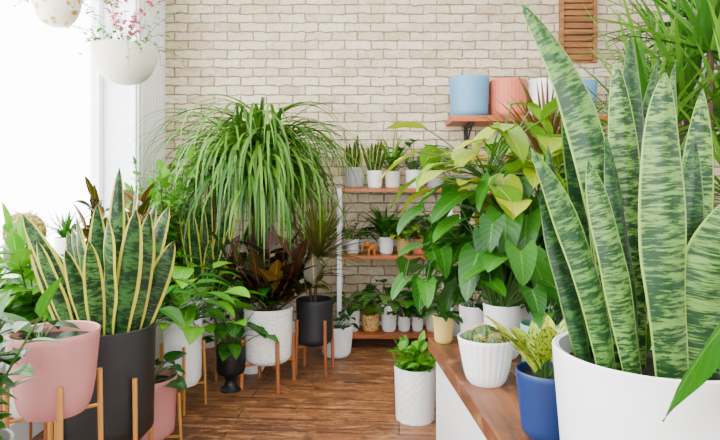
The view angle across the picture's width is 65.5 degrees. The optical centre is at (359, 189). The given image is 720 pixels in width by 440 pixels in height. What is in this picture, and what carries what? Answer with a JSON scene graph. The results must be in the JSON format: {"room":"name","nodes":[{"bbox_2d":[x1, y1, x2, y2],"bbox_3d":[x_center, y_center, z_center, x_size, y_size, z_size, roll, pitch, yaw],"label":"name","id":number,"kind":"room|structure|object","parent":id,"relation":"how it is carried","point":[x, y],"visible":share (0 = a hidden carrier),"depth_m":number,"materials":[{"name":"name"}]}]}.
{"room":"plant shop","nodes":[
{"label":"plant shop","id":0,"kind":"room"},
{"bbox_2d":[0,0,164,424],"bbox_3d":[-1.750,-0.400,1.550,0.300,3.200,6.100,0,0,0],"label":"wall","id":1,"kind":"structure","parent":0,"point":[117,99],"depth_m":3.95,"materials":[{"name":"white paint"}]},
{"bbox_2d":[9,421,53,439],"bbox_3d":[-1.591,1.135,1.210,0.018,0.130,5.420,0,0,0],"label":"baseboard","id":2,"kind":"structure","parent":1,"relation":"attached to","point":[20,429],"depth_m":2.64,"materials":[{"name":"white paint"}]},
{"bbox_2d":[1,260,63,284],"bbox_3d":[-1.735,0.410,1.375,0.330,0.020,5.150,0,0,0],"label":"trim","id":3,"kind":"structure","parent":1,"relation":"attached to","point":[4,270],"depth_m":2.62,"materials":[{"name":"white paint"}]},
{"bbox_2d":[0,209,50,270],"bbox_3d":[-1.699,0.247,2.861,0.214,0.305,0.260,0,0,0],"label":"barrel cactus","id":4,"kind":"object","parent":3,"relation":"on","point":[40,224],"visible":0.36,"depth_m":2.83,"materials":[{"name":"plant"}]},
{"bbox_2d":[43,208,90,258],"bbox_3d":[-1.690,0.244,3.307,0.290,0.313,0.438,0,0,0],"label":"potted fern","id":5,"kind":"object","parent":3,"relation":"on","point":[59,242],"visible":0.45,"depth_m":3.25,"materials":[{"name":"green plant"}]},
{"bbox_2d":[1,0,102,259],"bbox_3d":[-1.840,-0.700,1.375,0.060,2.200,5.150,0,0,0],"label":"window","id":6,"kind":"structure","parent":1,"relation":"in","point":[96,77],"depth_m":3.89,"materials":[{"name":"white paint"}]},
{"bbox_2d":[132,0,144,220],"bbox_3d":[-1.580,-0.325,4.005,0.040,3.050,0.150,0,0,0],"label":"trim","id":7,"kind":"structure","parent":1,"relation":"attached to","point":[138,91],"depth_m":3.95,"materials":[{"name":"white paint"}]},
{"bbox_2d":[145,0,163,216],"bbox_3d":[-1.593,-0.460,4.307,0.014,3.040,0.434,0,0,0],"label":"trim","id":8,"kind":"structure","parent":1,"relation":"attached to","point":[154,85],"depth_m":4.32,"materials":[{"name":"white paint"}]},
{"bbox_2d":[32,337,435,439],"bbox_3d":[0.600,1.240,1.550,5.000,0.080,6.300,0,0,0],"label":"floor","id":9,"kind":"structure","parent":0,"point":[356,398],"depth_m":3.15,"materials":[{"name":"brown wood"}]},
{"bbox_2d":[0,277,62,439],"bbox_3d":[-1.000,0.684,1.378,0.542,1.031,0.352,0,0,39],"label":"plant","id":10,"kind":"object","parent":9,"relation":"on","point":[15,322],"visible":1,"depth_m":1.38,"materials":[{"name":"green plant"}]},
{"bbox_2d":[0,202,63,439],"bbox_3d":[-1.300,0.624,2.462,0.518,1.152,0.843,0,0,0],"label":"potted schefflera","id":11,"kind":"object","parent":9,"relation":"on","point":[26,285],"visible":0.3,"depth_m":2.28,"materials":[{"name":"green plant"}]},
{"bbox_2d":[1,320,103,439],"bbox_3d":[-0.997,0.806,1.743,0.348,0.788,0.274,0,0,0],"label":"plant pot","id":12,"kind":"object","parent":9,"relation":"on","point":[62,388],"visible":0.87,"depth_m":1.67,"materials":[{"name":"ceramic"}]},
{"bbox_2d":[22,167,175,439],"bbox_3d":[-1.027,0.554,2.285,0.544,1.293,0.586,0,0,0],"label":"potted snake plant","id":13,"kind":"object","parent":9,"relation":"on","point":[119,281],"visible":0.83,"depth_m":2.13,"materials":[{"name":"green plant"}]},
{"bbox_2d":[0,253,235,353],"bbox_3d":[-1.060,0.746,2.683,1.002,0.909,1.012,0,0,0],"label":"peace lily","id":14,"kind":"object","parent":9,"relation":"on","point":[174,313],"visible":0.16,"depth_m":2.63,"materials":[{"name":"green plant"}]},
{"bbox_2d":[71,176,173,245],"bbox_3d":[-1.291,0.559,3.123,0.520,1.283,0.596,0,0,0],"label":"rubber plant","id":15,"kind":"object","parent":9,"relation":"on","point":[144,201],"visible":0.16,"depth_m":3.06,"materials":[{"name":"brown plant"}]},
{"bbox_2d":[140,351,186,439],"bbox_3d":[-1.011,0.999,2.617,0.392,0.403,0.389,0,0,-15],"label":"potted peperomia","id":16,"kind":"object","parent":9,"relation":"on","point":[167,380],"visible":0.38,"depth_m":2.60,"materials":[{"name":"ceramic"}]},
{"bbox_2d":[124,146,227,366],"bbox_3d":[-1.196,0.455,3.662,0.702,1.490,0.841,0,0,29],"label":"ficus tree","id":17,"kind":"object","parent":9,"relation":"on","point":[166,199],"visible":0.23,"depth_m":3.46,"materials":[{"name":"green plant"}]},
{"bbox_2d":[168,182,253,380],"bbox_3d":[-0.955,0.570,3.587,0.551,1.260,0.433,0,0,38],"label":"potted snake plant","id":18,"kind":"object","parent":9,"relation":"on","point":[196,247],"visible":0.41,"depth_m":3.52,"materials":[{"name":"green plant"}]},
{"bbox_2d":[155,261,267,415],"bbox_3d":[-0.965,0.796,3.074,0.883,0.808,0.836,0,0,0],"label":"potted plant","id":19,"kind":"object","parent":9,"relation":"on","point":[187,338],"visible":0.63,"depth_m":3.01,"materials":[{"name":"green plant"}]},
{"bbox_2d":[189,297,298,393],"bbox_3d":[-0.755,0.908,3.387,0.650,0.584,0.693,0,0,29],"label":"philodendron","id":20,"kind":"object","parent":9,"relation":"on","point":[230,354],"visible":0.76,"depth_m":3.28,"materials":[{"name":"plant"}]},
{"bbox_2d":[123,94,371,338],"bbox_3d":[-0.705,0.268,3.785,1.647,1.863,1.574,0,0,0],"label":"palm","id":21,"kind":"object","parent":9,"relation":"on","point":[258,160],"visible":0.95,"depth_m":3.62,"materials":[{"name":"green plant"}]},
{"bbox_2d":[201,267,295,373],"bbox_3d":[-0.739,0.799,3.708,0.745,0.802,0.867,0,0,22],"label":"peace lily","id":22,"kind":"object","parent":9,"relation":"on","point":[253,369],"visible":0.09,"depth_m":3.58,"materials":[{"name":"green plant"}]},
{"bbox_2d":[205,225,328,393],"bbox_3d":[-0.560,0.710,3.421,0.759,0.981,0.765,0,0,0],"label":"rubber plant","id":23,"kind":"object","parent":9,"relation":"on","point":[281,278],"visible":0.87,"depth_m":3.33,"materials":[{"name":"red plant"}]},
{"bbox_2d":[261,187,383,377],"bbox_3d":[-0.308,0.585,3.690,0.886,1.230,0.770,0,0,20],"label":"dracaena","id":24,"kind":"object","parent":9,"relation":"on","point":[314,320],"visible":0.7,"depth_m":3.61,"materials":[{"name":"plant"}]},
{"bbox_2d":[322,314,360,358],"bbox_3d":[-0.157,1.040,4.047,0.326,0.321,0.376,0,0,0],"label":"potted peperomia","id":25,"kind":"object","parent":9,"relation":"on","point":[343,331],"visible":0.69,"depth_m":3.97,"materials":[{"name":"white ceramic"}]},
{"bbox_2d":[337,188,451,338],"bbox_3d":[0.263,0.594,4.400,0.875,1.212,0.320,0,0,0],"label":"shelf unit","id":26,"kind":"object","parent":9,"relation":"on","point":[379,334],"visible":0.3,"depth_m":4.24,"materials":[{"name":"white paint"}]},
{"bbox_2d":[344,134,363,187],"bbox_3d":[-0.047,-0.226,4.376,0.164,0.428,0.187,0,0,0],"label":"potted snake plant","id":27,"kind":"object","parent":26,"relation":"on","point":[350,180],"visible":0.73,"depth_m":4.33,"materials":[{"name":"green plant"}]},
{"bbox_2d":[327,218,384,253],"bbox_3d":[-0.053,0.357,4.362,0.482,0.286,0.379,0,0,-20],"label":"potted calathea","id":28,"kind":"object","parent":26,"relation":"on","point":[355,246],"visible":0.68,"depth_m":4.33,"materials":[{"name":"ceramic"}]},
{"bbox_2d":[329,291,383,331],"bbox_3d":[-0.067,0.952,4.309,0.502,0.295,0.452,0,0,0],"label":"rubber plant","id":29,"kind":"object","parent":26,"relation":"on","point":[350,311],"visible":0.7,"depth_m":4.33,"materials":[{"name":"green plant"}]},
{"bbox_2d":[361,241,377,254],"bbox_3d":[0.071,0.446,4.322,0.137,0.109,0.070,0,0,-22],"label":"elephant figurine","id":30,"kind":"object","parent":26,"relation":"on","point":[371,246],"visible":0.96,"depth_m":4.30,"materials":[{"name":"orange ceramic"}]},
{"bbox_2d":[358,298,387,331],"bbox_3d":[0.086,0.967,4.371,0.266,0.266,0.207,0,0,26],"label":"potted succulent","id":31,"kind":"object","parent":26,"relation":"on","point":[370,319],"visible":0.73,"depth_m":4.33,"materials":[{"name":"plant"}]},
{"bbox_2d":[360,139,386,187],"bbox_3d":[0.102,-0.204,4.400,0.208,0.384,0.198,0,0,20],"label":"potted snake plant","id":32,"kind":"object","parent":26,"relation":"on","point":[375,154],"visible":0.92,"depth_m":4.34,"materials":[{"name":"green plant"}]},
{"bbox_2d":[359,202,417,254],"bbox_3d":[0.212,0.284,4.305,0.544,0.433,0.498,0,0,0],"label":"palm","id":33,"kind":"object","parent":26,"relation":"on","point":[385,243],"visible":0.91,"depth_m":4.33,"materials":[{"name":"green plant"}]},
{"bbox_2d":[364,129,418,187],"bbox_3d":[0.301,-0.249,4.345,0.625,0.473,0.411,0,0,0],"label":"spider plant","id":34,"kind":"object","parent":26,"relation":"on","point":[392,178],"visible":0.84,"depth_m":4.33,"materials":[{"name":"green plant"}]},
{"bbox_2d":[348,279,436,331],"bbox_3d":[0.205,0.909,4.360,0.591,0.382,0.613,0,0,-39],"label":"potted dieffenbachia","id":35,"kind":"object","parent":26,"relation":"on","point":[388,321],"visible":0.87,"depth_m":4.33,"materials":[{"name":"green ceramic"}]},
{"bbox_2d":[376,293,432,331],"bbox_3d":[0.333,0.962,4.369,0.494,0.275,0.473,0,0,39],"label":"ivy","id":36,"kind":"object","parent":26,"relation":"on","point":[403,319],"visible":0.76,"depth_m":4.33,"materials":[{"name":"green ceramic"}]},
{"bbox_2d":[388,224,425,253],"bbox_3d":[0.383,0.383,4.383,0.418,0.234,0.339,0,0,-23],"label":"potted croton","id":37,"kind":"object","parent":26,"relation":"on","point":[401,242],"visible":0.62,"depth_m":4.33,"materials":[{"name":"ceramic"}]},
{"bbox_2d":[381,139,449,187],"bbox_3d":[0.438,-0.204,4.329,0.750,0.384,0.448,0,0,0],"label":"philodendron","id":38,"kind":"object","parent":26,"relation":"on","point":[411,173],"visible":0.48,"depth_m":4.33,"materials":[{"name":"green plant"}]},
{"bbox_2d":[381,213,454,253],"bbox_3d":[0.466,0.341,4.305,0.669,0.319,0.504,0,0,0],"label":"potted calathea","id":39,"kind":"object","parent":26,"relation":"on","point":[409,231],"visible":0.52,"depth_m":4.33,"materials":[{"name":"plant"}]},
{"bbox_2d":[411,299,425,331],"bbox_3d":[0.453,0.964,4.378,0.236,0.271,0.233,0,0,-23],"label":"potted succulent","id":40,"kind":"object","parent":26,"relation":"on","point":[417,325],"visible":0.53,"depth_m":4.34,"materials":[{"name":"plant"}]},
{"bbox_2d":[391,215,473,236],"bbox_3d":[0.543,0.331,4.394,0.763,0.338,0.569,0,0,34],"label":"peace lily","id":41,"kind":"object","parent":26,"relation":"on","point":[418,217],"visible":0.12,"depth_m":4.32,"materials":[{"name":"green plant"}]},
{"bbox_2d":[407,148,461,187],"bbox_3d":[0.595,-0.180,4.324,0.482,0.335,0.422,0,0,0],"label":"potted fern","id":42,"kind":"object","parent":26,"relation":"on","point":[434,182],"visible":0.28,"depth_m":4.33,"materials":[{"name":"green plant"}]},
{"bbox_2d":[399,281,474,331],"bbox_3d":[0.598,0.907,4.329,0.624,0.387,0.521,0,0,-15],"label":"pothos","id":43,"kind":"object","parent":26,"relation":"on","point":[429,321],"visible":0.3,"depth_m":4.33,"materials":[{"name":"green plant"}]},
{"bbox_2d":[386,330,435,425],"bbox_3d":[0.285,0.978,2.953,0.304,0.444,0.267,0,0,36],"label":"potted gardenia","id":44,"kind":"object","parent":9,"relation":"on","point":[415,375],"visible":0.97,"depth_m":2.87,"materials":[{"name":"white ceramic"}]},
{"bbox_2d":[428,337,532,439],"bbox_3d":[1.070,0.950,1.510,1.490,0.500,2.320,0,0,0],"label":"counter","id":45,"kind":"object","parent":9,"relation":"on","point":[465,410],"visible":0.09,"depth_m":2.03,"materials":[{"name":"brown wood"}]},
{"bbox_2d":[414,299,476,343],"bbox_3d":[0.379,0.600,2.578,0.260,0.199,0.240,0,0,35],"label":"potted peperomia","id":46,"kind":"object","parent":45,"relation":"on","point":[443,330],"visible":0.8,"depth_m":2.54,"materials":[{"name":"ceramic"}]},
{"bbox_2d":[422,268,507,331],"bbox_3d":[0.594,0.529,2.636,0.428,0.342,0.622,0,0,-40],"label":"pothos","id":47,"kind":"object","parent":45,"relation":"on","point":[471,313],"visible":0.34,"depth_m":2.52,"materials":[{"name":"white ceramic"}]},
{"bbox_2d":[391,191,563,359],"bbox_3d":[0.681,0.328,2.368,1.015,0.744,1.028,0,0,27],"label":"philodendron","id":48,"kind":"object","parent":45,"relation":"on","point":[532,260],"visible":0.65,"depth_m":2.23,"materials":[{"name":"green plant"}]},
{"bbox_2d":[378,98,593,319],"bbox_3d":[0.637,0.149,2.476,1.106,1.102,0.954,0,0,0],"label":"philodendron","id":49,"kind":"object","parent":45,"relation":"on","point":[511,184],"visible":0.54,"depth_m":2.31,"materials":[{"name":"green plant"}]},
{"bbox_2d":[458,322,515,387],"bbox_3d":[0.460,0.591,2.040,0.206,0.219,0.206,0,0,0],"label":"potted cactus","id":50,"kind":"object","parent":45,"relation":"on","point":[486,357],"visible":0.95,"depth_m":1.97,"materials":[{"name":"white ceramic"}]},
{"bbox_2d":[484,314,566,439],"bbox_3d":[0.521,0.525,1.609,0.282,0.350,0.281,0,0,43],"label":"potted plant","id":51,"kind":"object","parent":45,"relation":"on","point":[535,376],"visible":0.66,"depth_m":1.56,"materials":[{"name":"ceramic"}]},
{"bbox_2d":[520,276,563,361],"bbox_3d":[0.713,0.488,1.975,0.374,0.423,0.540,0,0,26],"label":"pothos","id":52,"kind":"object","parent":45,"relation":"on","point":[538,318],"visible":0.11,"depth_m":1.96,"materials":[{"name":"plant"}]},
{"bbox_2d":[521,4,719,439],"bbox_3d":[0.573,0.157,1.150,0.478,1.086,0.390,0,0,0],"label":"potted snake plant","id":53,"kind":"object","parent":45,"relation":"on","point":[634,237],"visible":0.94,"depth_m":1.10,"materials":[{"name":"green plant"}]},
{"bbox_2d":[525,0,719,209],"bbox_3d":[1.253,-0.189,1.965,1.272,1.778,1.324,0,0,0],"label":"tree","id":54,"kind":"object","parent":45,"relation":"on","point":[703,26],"visible":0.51,"depth_m":1.94,"materials":[{"name":"green plant"}]},
{"bbox_2d":[646,322,719,421],"bbox_3d":[0.919,0.408,0.971,0.754,0.584,0.715,0,0,25],"label":"philodendron","id":55,"kind":"object","parent":45,"relation":"on","point":[707,361],"visible":0.67,"depth_m":0.83,"materials":[{"name":"green plant"}]},
{"bbox_2d":[447,74,608,208],"bbox_3d":[0.988,0.276,2.997,1.056,1.849,1.079,0,0,0],"label":"dracaena","id":56,"kind":"object","parent":9,"relation":"on","point":[534,144],"visible":0.12,"depth_m":2.92,"materials":[{"name":"green plant"}]},
{"bbox_2d":[579,0,719,144],"bbox_3d":[2.099,-0.250,3.491,1.543,2.900,1.412,0,0,0],"label":"tree","id":57,"kind":"object","parent":9,"relation":"on","point":[676,3],"visible":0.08,"depth_m":3.48,"materials":[{"name":"green plant"}]},
{"bbox_2d":[165,0,719,321],"bbox_3d":[0.600,-0.400,4.660,5.000,3.200,0.120,0,0,0],"label":"wall","id":58,"kind":"structure","parent":0,"point":[389,61],"depth_m":4.60,"materials":[{"name":"brick"}]},
{"bbox_2d":[224,322,647,336],"bbox_3d":[0.710,1.140,4.591,4.580,0.120,0.018,0,0,0],"label":"baseboard","id":59,"kind":"structure","parent":58,"relation":"attached to","point":[456,330],"depth_m":4.58,"materials":[{"name":"white paint"}]},
{"bbox_2d":[469,154,563,167],"bbox_3d":[1.305,-0.150,4.424,0.890,0.240,0.348,0,0,0],"label":"wall shelf","id":60,"kind":"object","parent":58,"relation":"attached to","point":[478,155],"visible":0.02,"depth_m":4.25,"materials":[{"name":"orange wood"}]},
{"bbox_2d":[445,115,607,148],"bbox_3d":[1.360,-0.447,4.424,1.320,0.240,0.348,0,0,0],"label":"wall shelf","id":61,"kind":"object","parent":58,"relation":"attached to","point":[467,121],"visible":0.51,"depth_m":4.27,"materials":[{"name":"orange wood"}]},
{"bbox_2d":[449,75,488,115],"bbox_3d":[0.862,-0.724,4.420,0.310,0.313,0.310,0,0,0],"label":"planter pot","id":62,"kind":"object","parent":61,"relation":"on","point":[467,92],"visible":0.79,"depth_m":4.29,"materials":[{"name":"ceramic"}]},
{"bbox_2d":[489,77,526,114],"bbox_3d":[1.168,-0.714,4.420,0.288,0.293,0.286,0,0,0],"label":"planter pot","id":63,"kind":"object","parent":61,"relation":"on","point":[512,87],"visible":0.77,"depth_m":4.30,"materials":[{"name":"ceramic"}]},
{"bbox_2d":[527,78,558,114],"bbox_3d":[1.456,-0.714,4.420,0.278,0.293,0.276,0,0,0],"label":"planter pot","id":64,"kind":"object","parent":61,"relation":"on","point":[531,84],"visible":0.2,"depth_m":4.31,"materials":[{"name":"white ceramic"}]},
{"bbox_2d":[582,79,597,110],"bbox_3d":[1.735,-0.709,4.420,0.260,0.283,0.260,0,0,0],"label":"planter pot","id":65,"kind":"object","parent":61,"relation":"on","point":[593,84],"visible":0.16,"depth_m":4.30,"materials":[{"name":"ceramic"}]},
{"bbox_2d":[559,0,596,62],"bbox_3d":[1.780,-1.515,4.575,0.300,0.950,0.050,0,0,0],"label":"panel","id":66,"kind":"object","parent":58,"relation":"attached to","point":[570,24],"visible":0.81,"depth_m":4.56,"materials":[{"name":"brown wood"}]},
{"bbox_3d":[0.600,-2.050,1.550,5.000,0.100,6.300,0,0,0],"label":"ceiling","id":67,"kind":"structure","parent":0,"visible":0},
{"bbox_2d":[14,0,122,27],"bbox_3d":[-1.312,-1.350,2.369,0.512,1.300,0.597,0,0,35],"label":"hanging planter","id":68,"kind":"object","parent":67,"relation":"hanging from","point":[54,13],"visible":0.99,"depth_m":2.35,"materials":[{"name":"ceramic"}]},
{"bbox_2d":[66,0,186,84],"bbox_3d":[-1.083,-1.245,2.617,0.556,1.510,0.615,0,0,35],"label":"hanging planter","id":69,"kind":"object","parent":67,"relation":"hanging from","point":[121,62],"visible":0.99,"depth_m":2.52,"materials":[{"name":"white ceramic"}]}
]}

